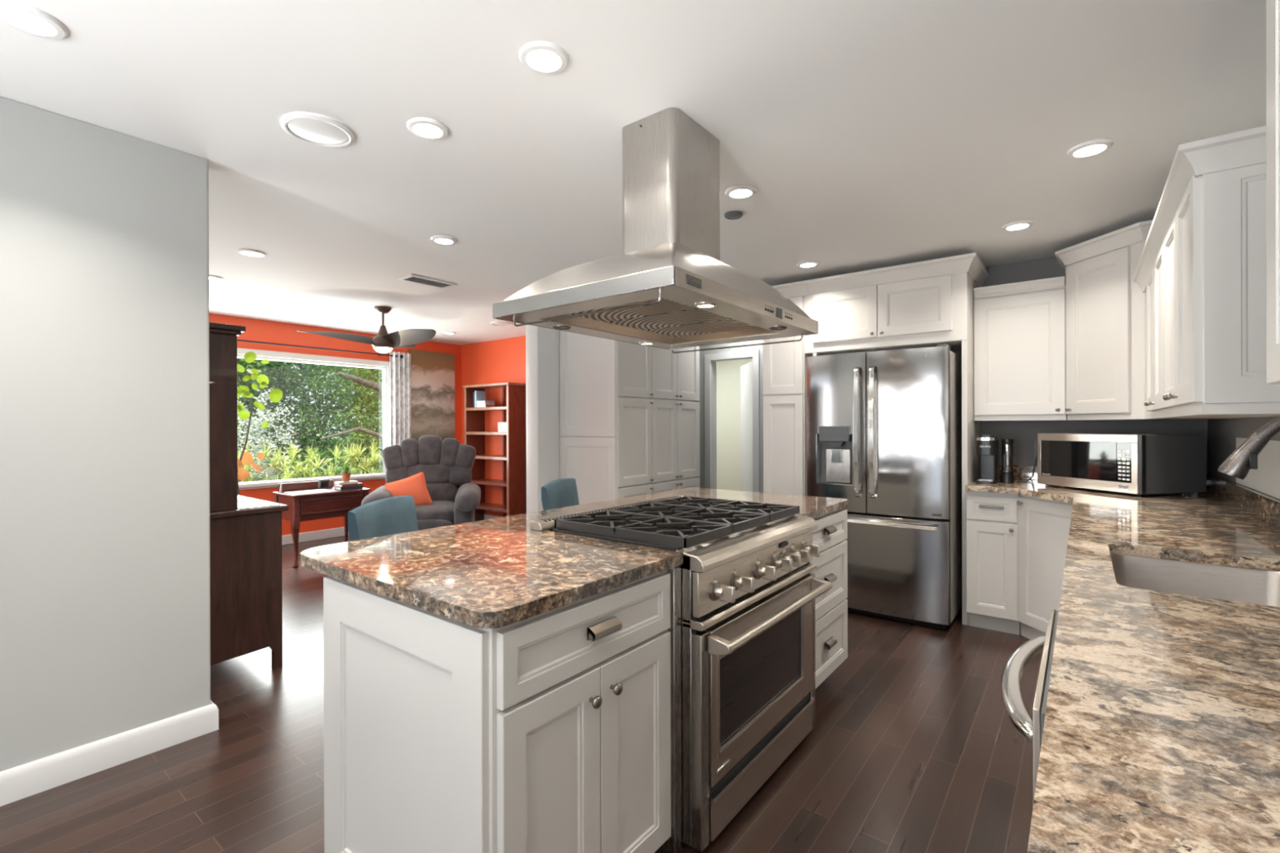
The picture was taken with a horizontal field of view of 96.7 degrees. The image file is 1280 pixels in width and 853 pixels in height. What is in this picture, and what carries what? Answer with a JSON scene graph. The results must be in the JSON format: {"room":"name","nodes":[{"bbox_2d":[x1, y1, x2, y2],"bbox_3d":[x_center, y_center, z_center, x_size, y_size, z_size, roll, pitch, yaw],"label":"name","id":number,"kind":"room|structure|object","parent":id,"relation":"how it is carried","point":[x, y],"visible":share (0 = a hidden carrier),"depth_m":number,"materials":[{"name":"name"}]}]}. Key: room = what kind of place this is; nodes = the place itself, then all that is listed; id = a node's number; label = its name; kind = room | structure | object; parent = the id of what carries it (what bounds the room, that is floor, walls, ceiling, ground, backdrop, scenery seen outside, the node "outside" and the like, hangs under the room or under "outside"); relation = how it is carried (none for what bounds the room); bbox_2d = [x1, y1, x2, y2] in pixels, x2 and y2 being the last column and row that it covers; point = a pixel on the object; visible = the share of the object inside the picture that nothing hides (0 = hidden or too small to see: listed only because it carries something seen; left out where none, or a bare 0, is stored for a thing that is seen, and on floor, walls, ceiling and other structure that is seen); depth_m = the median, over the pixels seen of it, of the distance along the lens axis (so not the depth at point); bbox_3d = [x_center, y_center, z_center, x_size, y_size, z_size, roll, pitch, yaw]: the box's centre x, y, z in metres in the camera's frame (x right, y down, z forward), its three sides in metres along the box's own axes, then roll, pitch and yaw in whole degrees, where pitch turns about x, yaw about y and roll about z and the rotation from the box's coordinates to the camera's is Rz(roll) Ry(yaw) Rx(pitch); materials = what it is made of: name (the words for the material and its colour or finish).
{"room":"kitchen","nodes":[
{"label":"kitchen","id":0,"kind":"room"},
{"bbox_2d":[0,97,210,771],"bbox_3d":[-2.658,0.083,1.494,0.140,2.438,2.490,0,0,38],"label":"wall","id":1,"kind":"structure","parent":0,"point":[105,618],"depth_m":2.15,"materials":[{"name":"grey paint"}]},
{"bbox_2d":[0,700,218,806],"bbox_3d":[-2.641,1.246,1.498,0.162,0.112,2.510,0,0,38],"label":"baseboard","id":2,"kind":"structure","parent":1,"relation":"attached to","point":[29,779],"depth_m":2.15,"materials":[{"name":"white paint"}]},
{"bbox_2d":[208,313,461,535],"bbox_3d":[-4.572,0.083,5.521,0.140,2.438,6.490,0,0,38],"label":"wall","id":3,"kind":"structure","parent":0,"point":[260,331],"depth_m":6.49,"materials":[{"name":"orange paint"}]},
{"bbox_2d":[237,347,390,489],"bbox_3d":[-3.953,-0.078,6.235,0.140,1.475,2.660,0,0,38],"label":"window","id":4,"kind":"structure","parent":3,"relation":"attached to","point":[260,354],"depth_m":6.66,"materials":[{"name":"white paint"}]},
{"bbox_2d":[281,526,349,545],"bbox_3d":[-4.507,1.249,5.474,0.018,0.105,6.490,0,0,38],"label":"baseboard","id":5,"kind":"structure","parent":3,"relation":"attached to","point":[340,531],"depth_m":6.49,"materials":[{"name":"white paint"}]},
{"bbox_2d":[236,339,403,358],"bbox_3d":[-3.932,-0.886,6.141,0.108,0.050,2.910,0,0,38],"label":"curtain rod","id":6,"kind":"object","parent":3,"relation":"attached to","point":[242,340],"visible":0.57,"depth_m":6.43,"materials":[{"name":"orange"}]},
{"bbox_2d":[389,351,411,445],"bbox_3d":[-3.041,0.148,7.234,0.075,2.175,0.275,0,0,38],"label":"curtain","id":7,"kind":"object","parent":6,"relation":"hanging from","point":[399,368],"visible":0.57,"depth_m":7.21,"materials":[{"name":"fabric"}]},
{"bbox_2d":[408,349,454,441],"bbox_3d":[-2.794,-0.281,7.661,0.033,1.450,0.665,0,0,38],"label":"canvas painting","id":8,"kind":"object","parent":3,"relation":"attached to","point":[432,373],"visible":0.64,"depth_m":7.64},
{"bbox_2d":[461,335,525,516],"bbox_3d":[-1.252,0.071,7.123,3.330,2.438,0.120,0,0,38],"label":"wall","id":9,"kind":"structure","parent":0,"point":[500,361],"depth_m":7.59,"materials":[{"name":"orange paint"}]},
{"bbox_2d":[484,514,502,519],"bbox_3d":[-1.315,1.238,7.090,3.032,0.105,0.018,0,0,38],"label":"baseboard","id":10,"kind":"structure","parent":9,"relation":"attached to","point":[486,516],"depth_m":7.63,"materials":[{"name":"white paint"}]},
{"bbox_2d":[0,535,1043,852],"bbox_3d":[-0.702,1.323,4.165,7.830,0.060,9.500,0,0,38],"label":"floor","id":11,"kind":"structure","parent":0,"point":[913,745],"depth_m":2.14,"materials":[{"name":"brown wood"}]},
{"bbox_2d":[208,322,288,669],"bbox_3d":[-2.651,0.393,3.235,1.384,1.813,0.682,0,0,38],"label":"hutch","id":12,"kind":"object","parent":11,"relation":"on","point":[246,552],"visible":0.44,"depth_m":2.90,"materials":[{"name":"brown wood"}]},
{"bbox_2d":[237,351,283,495],"bbox_3d":[-3.836,0.281,5.570,0.360,2.039,0.571,0,0,38],"label":"potted tree","id":13,"kind":"object","parent":11,"relation":"on","point":[276,394],"visible":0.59,"depth_m":5.58,"materials":[{"name":"green plant"}]},
{"bbox_2d":[272,480,370,568],"bbox_3d":[-3.146,0.927,5.642,0.496,0.739,0.726,0,0,38],"label":"writing desk","id":14,"kind":"object","parent":11,"relation":"on","point":[314,506],"visible":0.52,"depth_m":5.45,"materials":[{"name":"brown wood"}]},
{"bbox_2d":[284,488,337,494],"bbox_3d":[-3.182,0.630,5.498,0.300,0.004,0.360,0,0,38],"label":"paper sheets","id":15,"kind":"object","parent":14,"relation":"on","point":[317,491],"visible":1,"depth_m":5.47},
{"bbox_2d":[317,478,329,488],"bbox_3d":[-3.208,0.579,5.771,0.058,0.098,0.100,0,0,38],"label":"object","id":16,"kind":"object","parent":14,"relation":"on","point":[325,482],"visible":1,"depth_m":5.75,"materials":[{"name":"black plastic"}]},
{"bbox_2d":[333,484,363,490],"bbox_3d":[-2.959,0.616,5.768,0.160,0.030,0.220,0,0,38],"label":"book","id":17,"kind":"object","parent":14,"relation":"on","point":[362,486],"visible":0.86,"depth_m":5.70,"materials":[{"name":"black paper"}]},
{"bbox_2d":[333,482,363,487],"bbox_3d":[-2.955,0.589,5.765,0.150,0.022,0.220,0,0,32],"label":"book","id":18,"kind":"object","parent":17,"relation":"on","point":[358,483],"visible":0.88,"depth_m":5.70,"materials":[{"name":"brown paper"}]},
{"bbox_2d":[333,480,358,484],"bbox_3d":[-2.971,0.566,5.752,0.140,0.022,0.180,0,0,43],"label":"book","id":19,"kind":"object","parent":18,"relation":"on","point":[341,482],"visible":0.98,"depth_m":5.70,"materials":[{"name":"beige paper"}]},
{"bbox_2d":[338,462,355,481],"bbox_3d":[-2.969,0.455,5.754,0.187,0.198,0.213,0,0,38],"label":"potted plant","id":20,"kind":"object","parent":19,"relation":"on","point":[346,475],"visible":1,"depth_m":5.73,"materials":[{"name":"green plant"}]},
{"bbox_2d":[347,495,418,541],"bbox_3d":[-0.796,0.796,2.296,0.530,1.000,0.494,0,0,2],"label":"counter stool","id":21,"kind":"object","parent":11,"relation":"on","point":[393,515],"visible":0.2,"depth_m":2.27,"materials":[{"name":"teal fabric"}]},
{"bbox_2d":[360,435,480,530],"bbox_3d":[-2.171,0.680,5.796,1.058,1.170,1.169,0,0,-15],"label":"recliner","id":22,"kind":"object","parent":11,"relation":"on","point":[446,465],"visible":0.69,"depth_m":6.00,"materials":[{"name":"fabric"}]},
{"bbox_2d":[382,444,404,470],"bbox_3d":[-2.617,0.356,6.070,0.236,0.326,0.271,0,0,-17],"label":"cushion","id":23,"kind":"object","parent":22,"relation":"on","point":[393,455],"depth_m":5.97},
{"bbox_2d":[385,466,408,483],"bbox_3d":[-2.560,0.537,6.038,0.242,0.250,0.237,0,0,-16],"label":"cushion","id":24,"kind":"object","parent":22,"relation":"on","point":[393,473],"depth_m":5.94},
{"bbox_2d":[384,471,432,505],"bbox_3d":[-2.291,0.670,5.635,0.442,0.426,0.170,0,0,-15],"label":"throw pillow","id":25,"kind":"object","parent":22,"relation":"on","point":[415,486],"visible":0.64,"depth_m":5.60,"materials":[{"name":"orange fabric"}]},
{"bbox_2d":[400,438,418,467],"bbox_3d":[-2.468,0.302,6.124,0.199,0.352,0.275,0,0,-17],"label":"cushion","id":26,"kind":"object","parent":22,"relation":"on","point":[409,447],"depth_m":6.02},
{"bbox_2d":[408,463,449,483],"bbox_3d":[-2.260,0.522,6.123,0.465,0.250,0.237,0,0,-16],"label":"cushion","id":27,"kind":"object","parent":22,"relation":"on","point":[433,473],"depth_m":6.03,"materials":[{"name":"fabric"}]},
{"bbox_2d":[417,435,442,465],"bbox_3d":[-2.277,0.278,6.183,0.251,0.367,0.277,0,0,-15],"label":"cushion","id":28,"kind":"object","parent":22,"relation":"on","point":[429,446],"depth_m":6.08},
{"bbox_2d":[414,500,454,524],"bbox_3d":[-2.143,0.881,5.696,0.577,0.217,0.780,0,0,-16],"label":"seat cushion","id":29,"kind":"object","parent":22,"relation":"on","point":[440,512],"depth_m":5.40,"materials":[{"name":"fabric"}]},
{"bbox_2d":[426,482,457,502],"bbox_3d":[-2.245,0.737,6.071,0.577,0.287,0.229,0,0,-15],"label":"lumbar cushion","id":30,"kind":"object","parent":22,"relation":"on","point":[438,491],"depth_m":6.02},
{"bbox_2d":[440,438,459,466],"bbox_3d":[-2.082,0.301,6.229,0.199,0.352,0.275,0,0,-14],"label":"cushion","id":31,"kind":"object","parent":22,"relation":"on","point":[450,447],"depth_m":6.12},
{"bbox_2d":[448,465,471,486],"bbox_3d":[-1.958,0.535,6.202,0.242,0.250,0.237,0,0,-16],"label":"cushion","id":32,"kind":"object","parent":22,"relation":"on","point":[459,475],"depth_m":6.10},
{"bbox_2d":[454,444,475,469],"bbox_3d":[-1.926,0.353,6.258,0.236,0.326,0.271,0,0,-14],"label":"cushion","id":33,"kind":"object","parent":22,"relation":"on","point":[464,455],"depth_m":6.15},
{"bbox_2d":[462,382,526,521],"bbox_3d":[-1.867,0.377,7.325,0.930,1.830,0.320,0,0,38],"label":"bookcase","id":34,"kind":"object","parent":11,"relation":"on","point":[474,417],"visible":0.7,"depth_m":7.13,"materials":[{"name":"brown wood"}]},
{"bbox_2d":[475,391,485,407],"bbox_3d":[-2.097,-0.356,7.470,0.030,0.220,0.150,0,0,38],"label":"book","id":35,"kind":"object","parent":34,"relation":"on","point":[479,395],"visible":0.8,"depth_m":7.44,"materials":[{"name":"blue paper"}]},
{"bbox_2d":[475,404,495,407],"bbox_3d":[-2.003,-0.261,7.384,0.195,0.030,0.150,0,0,38],"label":"book","id":36,"kind":"object","parent":34,"relation":"on","point":[477,406],"visible":0.8,"depth_m":7.32,"materials":[{"name":"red paper"}]},
{"bbox_2d":[323,564,681,852],"bbox_3d":[-0.089,0.855,2.034,0.796,0.879,1.641,0,0,38],"label":"base cabinet","id":37,"kind":"object","parent":11,"relation":"on","point":[549,731],"depth_m":1.39,"materials":[{"name":"white paint"}]},
{"bbox_2d":[300,487,848,628],"bbox_3d":[0.005,0.396,2.343,0.977,0.034,2.270,0,0,38],"label":"countertop","id":38,"kind":"structure","parent":37,"relation":"on","point":[493,573],"depth_m":1.59,"materials":[{"name":"brown stone"}]},
{"bbox_2d":[541,478,578,510],"bbox_3d":[-0.204,0.793,3.076,0.530,1.000,0.494,0,0,11],"label":"counter stool","id":39,"kind":"object","parent":11,"relation":"on","point":[559,493],"visible":0.15,"depth_m":3.08,"materials":[{"name":"blue fabric"}]},
{"bbox_2d":[560,330,699,504],"bbox_3d":[-0.053,0.075,5.378,0.715,2.430,1.350,0,0,38],"label":"pantry cabinet","id":40,"kind":"object","parent":11,"relation":"on","point":[629,413],"visible":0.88,"depth_m":4.98,"materials":[{"name":"white paint"}]},
{"bbox_2d":[529,495,832,852],"bbox_3d":[0.204,0.816,2.232,0.802,0.952,0.957,0,0,38],"label":"gas range","id":41,"kind":"object","parent":11,"relation":"on","point":[749,589],"visible":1,"depth_m":1.93,"materials":[{"name":"metal"}]},
{"bbox_2d":[552,502,773,551],"bbox_3d":[0.168,0.382,2.273,0.560,0.013,0.880,0,0,38],"label":"cooktop","id":42,"kind":"object","parent":41,"relation":"in","point":[557,528],"depth_m":1.97,"materials":[{"name":"black metal"}]},
{"bbox_2d":[763,280,812,495],"bbox_3d":[1.277,0.094,4.664,0.435,2.385,0.648,0,0,38],"label":"tall cabinet","id":43,"kind":"object","parent":11,"relation":"on","point":[784,364],"visible":0.29,"depth_m":4.42,"materials":[{"name":"white paint"}]},
{"bbox_2d":[809,508,847,688],"bbox_3d":[0.596,0.852,2.917,0.793,0.879,0.585,0,0,38],"label":"base cabinet","id":44,"kind":"object","parent":11,"relation":"on","point":[830,533],"visible":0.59,"depth_m":2.73,"materials":[{"name":"white paint"}]},
{"bbox_2d":[806,343,962,629],"bbox_3d":[1.766,0.383,4.084,0.910,1.803,0.867,0,0,38],"label":"refrigerator","id":45,"kind":"object","parent":11,"relation":"on","point":[884,427],"visible":0.94,"depth_m":3.73,"materials":[{"name":"grey metal"}]},
{"bbox_2d":[804,252,989,625],"bbox_3d":[1.873,0.093,4.200,1.142,2.385,0.648,0,0,38],"label":"surround","id":46,"kind":"object","parent":11,"relation":"on","point":[926,303],"visible":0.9,"depth_m":3.89,"materials":[{"name":"white paint"}]},
{"bbox_2d":[966,490,1020,635],"bbox_3d":[2.379,0.846,3.783,0.278,0.879,0.689,0,0,38],"label":"base cabinet","id":47,"kind":"object","parent":11,"relation":"on","point":[992,595],"visible":0.87,"depth_m":3.55,"materials":[{"name":"white paint"}]},
{"bbox_2d":[1001,608,1058,807],"bbox_3d":[1.004,0.855,0.944,0.678,0.874,0.606,0,0,38],"label":"dishwasher","id":48,"kind":"object","parent":11,"relation":"on","point":[1033,730],"visible":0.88,"depth_m":1.01,"materials":[{"name":"grey metal"}]},
{"bbox_2d":[1016,494,1072,639],"bbox_3d":[2.748,0.845,3.305,0.904,0.879,0.988,0,0,38],"label":"base cabinet","id":49,"kind":"object","parent":11,"relation":"on","point":[1043,525],"visible":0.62,"depth_m":3.30,"materials":[{"name":"white paint"}]},
{"bbox_3d":[1.908,0.849,1.994,0.619,0.879,2.105,0,0,38],"label":"base cabinet","id":50,"kind":"object","parent":11,"relation":"on","visible":0},
{"bbox_2d":[965,478,1279,852],"bbox_3d":[1.164,0.394,1.495,1.175,0.034,5.787,0,0,38],"label":"countertop","id":51,"kind":"structure","parent":50,"relation":"on","point":[1161,734],"depth_m":0.81,"materials":[{"name":"beige stone"}]},
{"bbox_2d":[975,434,999,484],"bbox_3d":[2.310,0.211,3.779,0.116,0.316,0.260,0,0,38],"label":"coffee maker","id":52,"kind":"object","parent":51,"relation":"on","point":[987,445],"visible":1,"depth_m":3.74,"materials":[{"name":"black plastic"}]},
{"bbox_2d":[978,478,994,481],"bbox_3d":[2.268,0.348,3.724,0.080,0.010,0.080,0,0,38],"label":"drip tray","id":53,"kind":"object","parent":52,"relation":"on","point":[980,479],"depth_m":3.69,"materials":[{"name":"silver metal"}]},
{"bbox_2d":[1000,438,1014,483],"bbox_3d":[2.408,0.224,3.728,0.076,0.291,0.076,0,0,38],"label":"blender","id":54,"kind":"object","parent":51,"relation":"on","point":[1006,477],"visible":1,"depth_m":3.70,"materials":[{"name":"black plastic"}]},
{"bbox_2d":[1037,433,1206,496],"bbox_3d":[2.762,0.205,3.300,0.457,0.325,0.600,0,0,-13],"label":"microwave oven","id":55,"kind":"object","parent":51,"relation":"on","point":[1139,464],"visible":1,"depth_m":3.06,"materials":[{"name":"grey metal"}]},
{"bbox_2d":[1110,554,1279,607],"bbox_3d":[1.475,0.508,1.471,0.440,0.196,0.668,0,0,38],"label":"sink","id":56,"kind":"object","parent":51,"relation":"in","point":[1236,584],"visible":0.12,"depth_m":1.70,"materials":[{"name":"metal"}]},
{"bbox_2d":[1217,416,1279,479],"bbox_3d":[1.617,0.164,1.406,0.276,0.421,0.124,0,0,38],"label":"kitchen faucet","id":57,"kind":"object","parent":51,"relation":"on","point":[1243,459],"visible":1,"depth_m":1.42,"materials":[{"name":"metal"}]},
{"bbox_2d":[525,324,560,513],"bbox_3d":[-0.494,0.072,5.532,0.160,2.438,1.460,0,0,38],"label":"wall","id":58,"kind":"structure","parent":0,"point":[542,344],"depth_m":4.97,"materials":[{"name":"white paint"}]},
{"bbox_2d":[0,0,1266,345],"bbox_3d":[-0.709,-1.187,4.161,7.830,0.080,9.500,0,0,38],"label":"ceiling","id":59,"kind":"structure","parent":0,"point":[868,135],"depth_m":2.10,"materials":[{"name":"paint"}]},
{"bbox_2d":[0,0,67,39],"bbox_3d":[-1.709,-1.135,1.592,0.152,0.012,0.152,0,0,38],"label":"recessed light","id":60,"kind":"object","parent":59,"relation":"in","point":[27,19],"visible":1,"depth_m":1.58,"materials":[{"name":"white plastic"}]},
{"bbox_2d":[208,275,223,280],"bbox_3d":[-3.272,-1.134,4.345,0.152,0.012,0.152,0,0,38],"label":"recessed light","id":61,"kind":"object","parent":59,"relation":"in","point":[211,277],"visible":0.62,"depth_m":4.35,"materials":[{"name":"white"}]},
{"bbox_2d":[237,248,266,257],"bbox_3d":[-2.544,-1.135,3.729,0.152,0.012,0.152,0,0,38],"label":"recessed light","id":62,"kind":"object","parent":59,"relation":"in","point":[249,252],"visible":1,"depth_m":3.71,"materials":[{"name":"white"}]},
{"bbox_2d":[280,111,355,147],"bbox_3d":[-1.238,-1.134,2.190,0.249,0.018,0.249,0,0,38],"label":"ceiling speaker","id":63,"kind":"object","parent":59,"relation":"attached to","point":[315,129],"visible":1,"depth_m":2.16,"materials":[{"name":"white plastic"}]},
{"bbox_2d":[287,118,348,145],"bbox_3d":[-1.238,-1.133,2.190,0.204,0.017,0.204,0,0,38],"label":"grille","id":64,"kind":"object","parent":63,"relation":"attached to","point":[316,131],"depth_m":2.18,"materials":[{"name":"white plastic"}]},
{"bbox_2d":[297,306,435,352],"bbox_3d":[-2.400,-0.926,5.359,1.166,0.434,1.247,0,0,38],"label":"ceiling fan","id":65,"kind":"object","parent":59,"relation":"hanging from","point":[384,342],"visible":1,"depth_m":5.37,"materials":[{"name":"brown metal"}]},
{"bbox_2d":[397,274,457,288],"bbox_3d":[-1.671,-1.139,4.485,0.200,0.010,0.400,0,0,38],"label":"ceiling vent","id":66,"kind":"object","parent":59,"relation":"in","point":[413,278],"visible":1,"depth_m":4.47,"materials":[{"name":"white plastic"}]},
{"bbox_2d":[406,117,448,139],"bbox_3d":[-0.813,-1.138,2.181,0.152,0.012,0.152,0,0,38],"label":"recessed light","id":67,"kind":"object","parent":59,"relation":"in","point":[422,127],"visible":1,"depth_m":2.16,"materials":[{"name":"white"}]},
{"bbox_2d":[431,235,457,244],"bbox_3d":[-1.200,-1.139,3.483,0.152,0.012,0.152,0,0,38],"label":"recessed light","id":68,"kind":"object","parent":59,"relation":"in","point":[444,240],"visible":1,"depth_m":3.47,"materials":[{"name":"white"}]},
{"bbox_2d":[490,321,512,326],"bbox_3d":[-1.538,-1.139,6.328,0.239,0.018,0.239,0,0,38],"label":"ceiling speaker","id":69,"kind":"object","parent":59,"relation":"attached to","point":[495,323],"visible":1,"depth_m":6.29,"materials":[{"name":"white plastic"}]},
{"bbox_2d":[493,323,511,325],"bbox_3d":[-1.538,-1.138,6.328,0.196,0.017,0.196,0,0,38],"label":"grille","id":70,"kind":"object","parent":69,"relation":"attached to","point":[495,324],"depth_m":6.31,"materials":[{"name":"white plastic"}]},
{"bbox_2d":[519,40,568,74],"bbox_3d":[-0.298,-1.139,1.764,0.152,0.012,0.152,0,0,38],"label":"recessed light","id":71,"kind":"object","parent":59,"relation":"in","point":[541,57],"visible":1,"depth_m":1.75,"materials":[{"name":"white"}]},
{"bbox_2d":[492,107,817,353],"bbox_3d":[0.114,-0.752,2.222,0.792,0.786,1.080,0,0,38],"label":"range hood","id":72,"kind":"object","parent":59,"relation":"attached to","point":[669,287],"visible":1,"depth_m":2.08,"materials":[{"name":"metal"}]},
{"bbox_2d":[724,210,742,219],"bbox_3d":[0.505,-1.140,3.076,0.100,0.018,0.100,0,0,38],"label":"ceiling sensor","id":73,"kind":"object","parent":59,"relation":"attached to","point":[732,215],"visible":1,"depth_m":3.06,"materials":[{"name":"grey plastic"}]},
{"bbox_2d":[725,213,741,218],"bbox_3d":[0.505,-1.139,3.076,0.082,0.017,0.082,0,0,38],"label":"grille","id":74,"kind":"object","parent":73,"relation":"attached to","point":[727,215],"depth_m":3.07,"materials":[{"name":"grey ceramic"}]},
{"bbox_2d":[724,185,756,199],"bbox_3d":[0.492,-1.142,2.779,0.152,0.012,0.152,0,0,38],"label":"recessed light","id":75,"kind":"object","parent":59,"relation":"in","point":[737,192],"visible":1,"depth_m":2.76,"materials":[{"name":"white"}]},
{"bbox_2d":[796,260,819,267],"bbox_3d":[1.188,-1.146,4.024,0.152,0.012,0.152,0,0,38],"label":"recessed light","id":76,"kind":"object","parent":59,"relation":"in","point":[809,264],"visible":1,"depth_m":4.00,"materials":[{"name":"white"}]},
{"bbox_2d":[1001,220,1033,231],"bbox_3d":[2.163,-1.148,3.260,0.152,0.012,0.152,0,0,38],"label":"recessed light","id":77,"kind":"object","parent":59,"relation":"in","point":[1017,225],"visible":1,"depth_m":3.24,"materials":[{"name":"white"}]},
{"bbox_2d":[1066,138,1113,158],"bbox_3d":[1.861,-1.145,2.353,0.152,0.012,0.152,0,0,38],"label":"recessed light","id":78,"kind":"object","parent":59,"relation":"in","point":[1092,148],"visible":1,"depth_m":2.34,"materials":[{"name":"white"}]},
{"bbox_2d":[697,339,763,492],"bbox_3d":[0.985,0.067,5.837,1.760,2.438,0.620,0,0,38],"label":"wall","id":79,"kind":"structure","parent":0,"point":[713,362],"depth_m":6.27,"materials":[{"name":"grey paint"}]},
{"bbox_2d":[704,349,759,492],"bbox_3d":[1.210,0.245,6.377,0.650,2.080,0.778,0,0,38],"label":"door","id":80,"kind":"structure","parent":79,"relation":"in","point":[749,372],"depth_m":6.25,"materials":[{"name":"white paint"}]},
{"bbox_2d":[716,358,752,490],"bbox_3d":[1.418,0.064,7.027,3.600,2.438,1.770,0,0,38],"label":"wall","id":81,"kind":"structure","parent":0,"point":[728,372],"depth_m":8.14,"materials":[{"name":"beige paint"}]},
{"bbox_2d":[952,257,1207,471],"bbox_3d":[2.603,0.065,4.431,2.760,2.438,0.610,0,0,38],"label":"wall","id":82,"kind":"structure","parent":0,"point":[1024,433],"depth_m":3.94,"materials":[{"name":"grey paint"}]},
{"bbox_2d":[973,276,1066,421],"bbox_3d":[2.563,-0.490,3.837,0.506,0.900,0.369,0,0,38],"label":"upper cabinet","id":83,"kind":"object","parent":82,"relation":"attached to","point":[1020,328],"visible":0.96,"depth_m":3.71,"materials":[{"name":"white paint"}]},
{"bbox_2d":[1017,453,1037,482],"bbox_3d":[2.626,0.265,3.838,0.302,0.206,0.028,0,0,-36],"label":"power cord","id":84,"kind":"object","parent":82,"relation":"hanging from","point":[1037,454],"visible":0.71,"depth_m":3.89,"materials":[{"name":"black plastic"}]},
{"bbox_2d":[1033,441,1037,457],"bbox_3d":[2.757,0.159,3.921,0.070,0.110,0.006,0,0,38],"label":"wall outlet","id":85,"kind":"object","parent":82,"relation":"attached to","point":[1035,443],"visible":0.44,"depth_m":3.93,"materials":[{"name":"grey plastic"}]},
{"bbox_2d":[1207,416,1279,482],"bbox_3d":[1.462,0.073,0.819,0.120,2.438,6.490,0,0,38],"label":"wall","id":86,"kind":"structure","parent":0,"point":[1222,433],"depth_m":2.98,"materials":[{"name":"grey paint"}]},
{"bbox_2d":[1054,219,1214,420],"bbox_3d":[2.898,-0.571,3.355,0.726,1.060,0.718,0,0,38],"label":"upper cabinet","id":87,"kind":"object","parent":86,"relation":"attached to","point":[1106,309],"visible":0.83,"depth_m":3.30,"materials":[{"name":"white paint"}]},
{"bbox_2d":[999,464,1279,528],"bbox_3d":[1.165,0.328,1.494,1.175,0.096,5.787,0,0,38],"label":"backsplash upstand","id":88,"kind":"structure","parent":86,"relation":"attached to","point":[1265,507],"depth_m":2.58,"materials":[{"name":"brown stone"}]},
{"bbox_2d":[1133,125,1279,418],"bbox_3d":[2.267,-0.422,2.256,0.371,0.770,1.888,0,0,38],"label":"upper cabinet","id":89,"kind":"object","parent":86,"relation":"attached to","point":[1201,268],"visible":0.99,"depth_m":1.62,"materials":[{"name":"white paint"}]},
{"bbox_2d":[1235,437,1279,499],"bbox_3d":[2.377,0.164,2.098,0.008,0.218,1.630,0,0,38],"label":"panel","id":90,"kind":"object","parent":86,"relation":"attached to","point":[1265,479],"visible":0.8,"depth_m":2.29,"materials":[{"name":"grey paint"}]},
{"bbox_2d":[1266,0,1279,384],"bbox_3d":[0.685,-0.518,0.197,0.336,0.975,1.755,0,0,38],"label":"upper cabinet","id":91,"kind":"object","parent":86,"relation":"attached to","point":[1273,6],"visible":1,"depth_m":0.95,"materials":[{"name":"white paint"}]},
{"label":"outside","id":92,"kind":"structure","parent":0,"visible":0},
{"bbox_2d":[251,440,381,481],"bbox_3d":[-23.381,1.628,24.559,52.920,0.100,70.000,0,0,38],"label":"ground","id":93,"kind":"structure","parent":92,"point":[370,441],"depth_m":20.77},
{"bbox_2d":[237,358,267,386],"bbox_3d":[-9.977,-0.685,8.375,7.778,5.287,2.986,0,0,-43],"label":"leafy tree","id":94,"kind":"object","parent":93,"relation":"on","point":[255,360],"visible":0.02,"depth_m":10.20,"materials":[{"name":"green plant"}]},
{"bbox_2d":[237,439,275,482],"bbox_3d":[-5.148,0.847,7.438,0.889,1.407,0.745,0,0,23],"label":"plant","id":95,"kind":"object","parent":93,"relation":"on","point":[247,468],"visible":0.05,"depth_m":7.45,"materials":[{"name":"green plant"}]},
{"bbox_2d":[237,386,302,482],"bbox_3d":[-5.710,0.584,8.036,1.616,2.340,1.085,0,0,-31],"label":"shrub","id":96,"kind":"object","parent":93,"relation":"on","point":[255,448],"visible":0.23,"depth_m":8.18,"materials":[{"name":"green plant"}]},
{"bbox_2d":[261,442,317,479],"bbox_3d":[-4.759,0.877,7.646,0.772,1.344,0.893,0,0,5],"label":"plant","id":97,"kind":"object","parent":93,"relation":"on","point":[292,452],"visible":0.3,"depth_m":7.61,"materials":[{"name":"green plant"}]},
{"bbox_2d":[237,357,382,482],"bbox_3d":[-8.245,-1.237,11.540,3.862,6.535,7.981,0,0,38],"label":"dense tree","id":98,"kind":"object","parent":93,"relation":"on","point":[292,386],"visible":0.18,"depth_m":12.23,"materials":[{"name":"green plant"}]},
{"bbox_2d":[240,360,382,478],"bbox_3d":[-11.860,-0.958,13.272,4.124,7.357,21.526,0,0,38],"label":"dense tree","id":99,"kind":"object","parent":93,"relation":"on","point":[298,364],"visible":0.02,"depth_m":16.21,"materials":[{"name":"green plant"}]},
{"bbox_2d":[250,364,382,480],"bbox_3d":[-5.964,-0.621,13.141,3.143,5.410,5.631,0,0,11],"label":"leafy tree","id":100,"kind":"object","parent":93,"relation":"on","point":[373,384],"visible":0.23,"depth_m":11.97,"materials":[{"name":"green plant"}]},
{"bbox_2d":[295,441,349,477],"bbox_3d":[-4.413,0.879,7.939,0.881,1.339,0.776,0,0,38],"label":"plant","id":101,"kind":"object","parent":93,"relation":"on","point":[312,457],"visible":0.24,"depth_m":7.92,"materials":[{"name":"green plant"}]},
{"bbox_2d":[337,441,382,474],"bbox_3d":[-4.138,0.866,8.290,0.894,1.362,0.839,0,0,38],"label":"plant","id":102,"kind":"object","parent":93,"relation":"on","point":[352,452],"visible":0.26,"depth_m":8.19,"materials":[{"name":"green plant"}]},
{"bbox_2d":[364,438,382,473],"bbox_3d":[-3.864,0.849,8.696,0.803,1.393,0.832,0,0,38],"label":"plant","id":103,"kind":"object","parent":93,"relation":"on","point":[374,446],"visible":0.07,"depth_m":8.52,"materials":[{"name":"green plant"}]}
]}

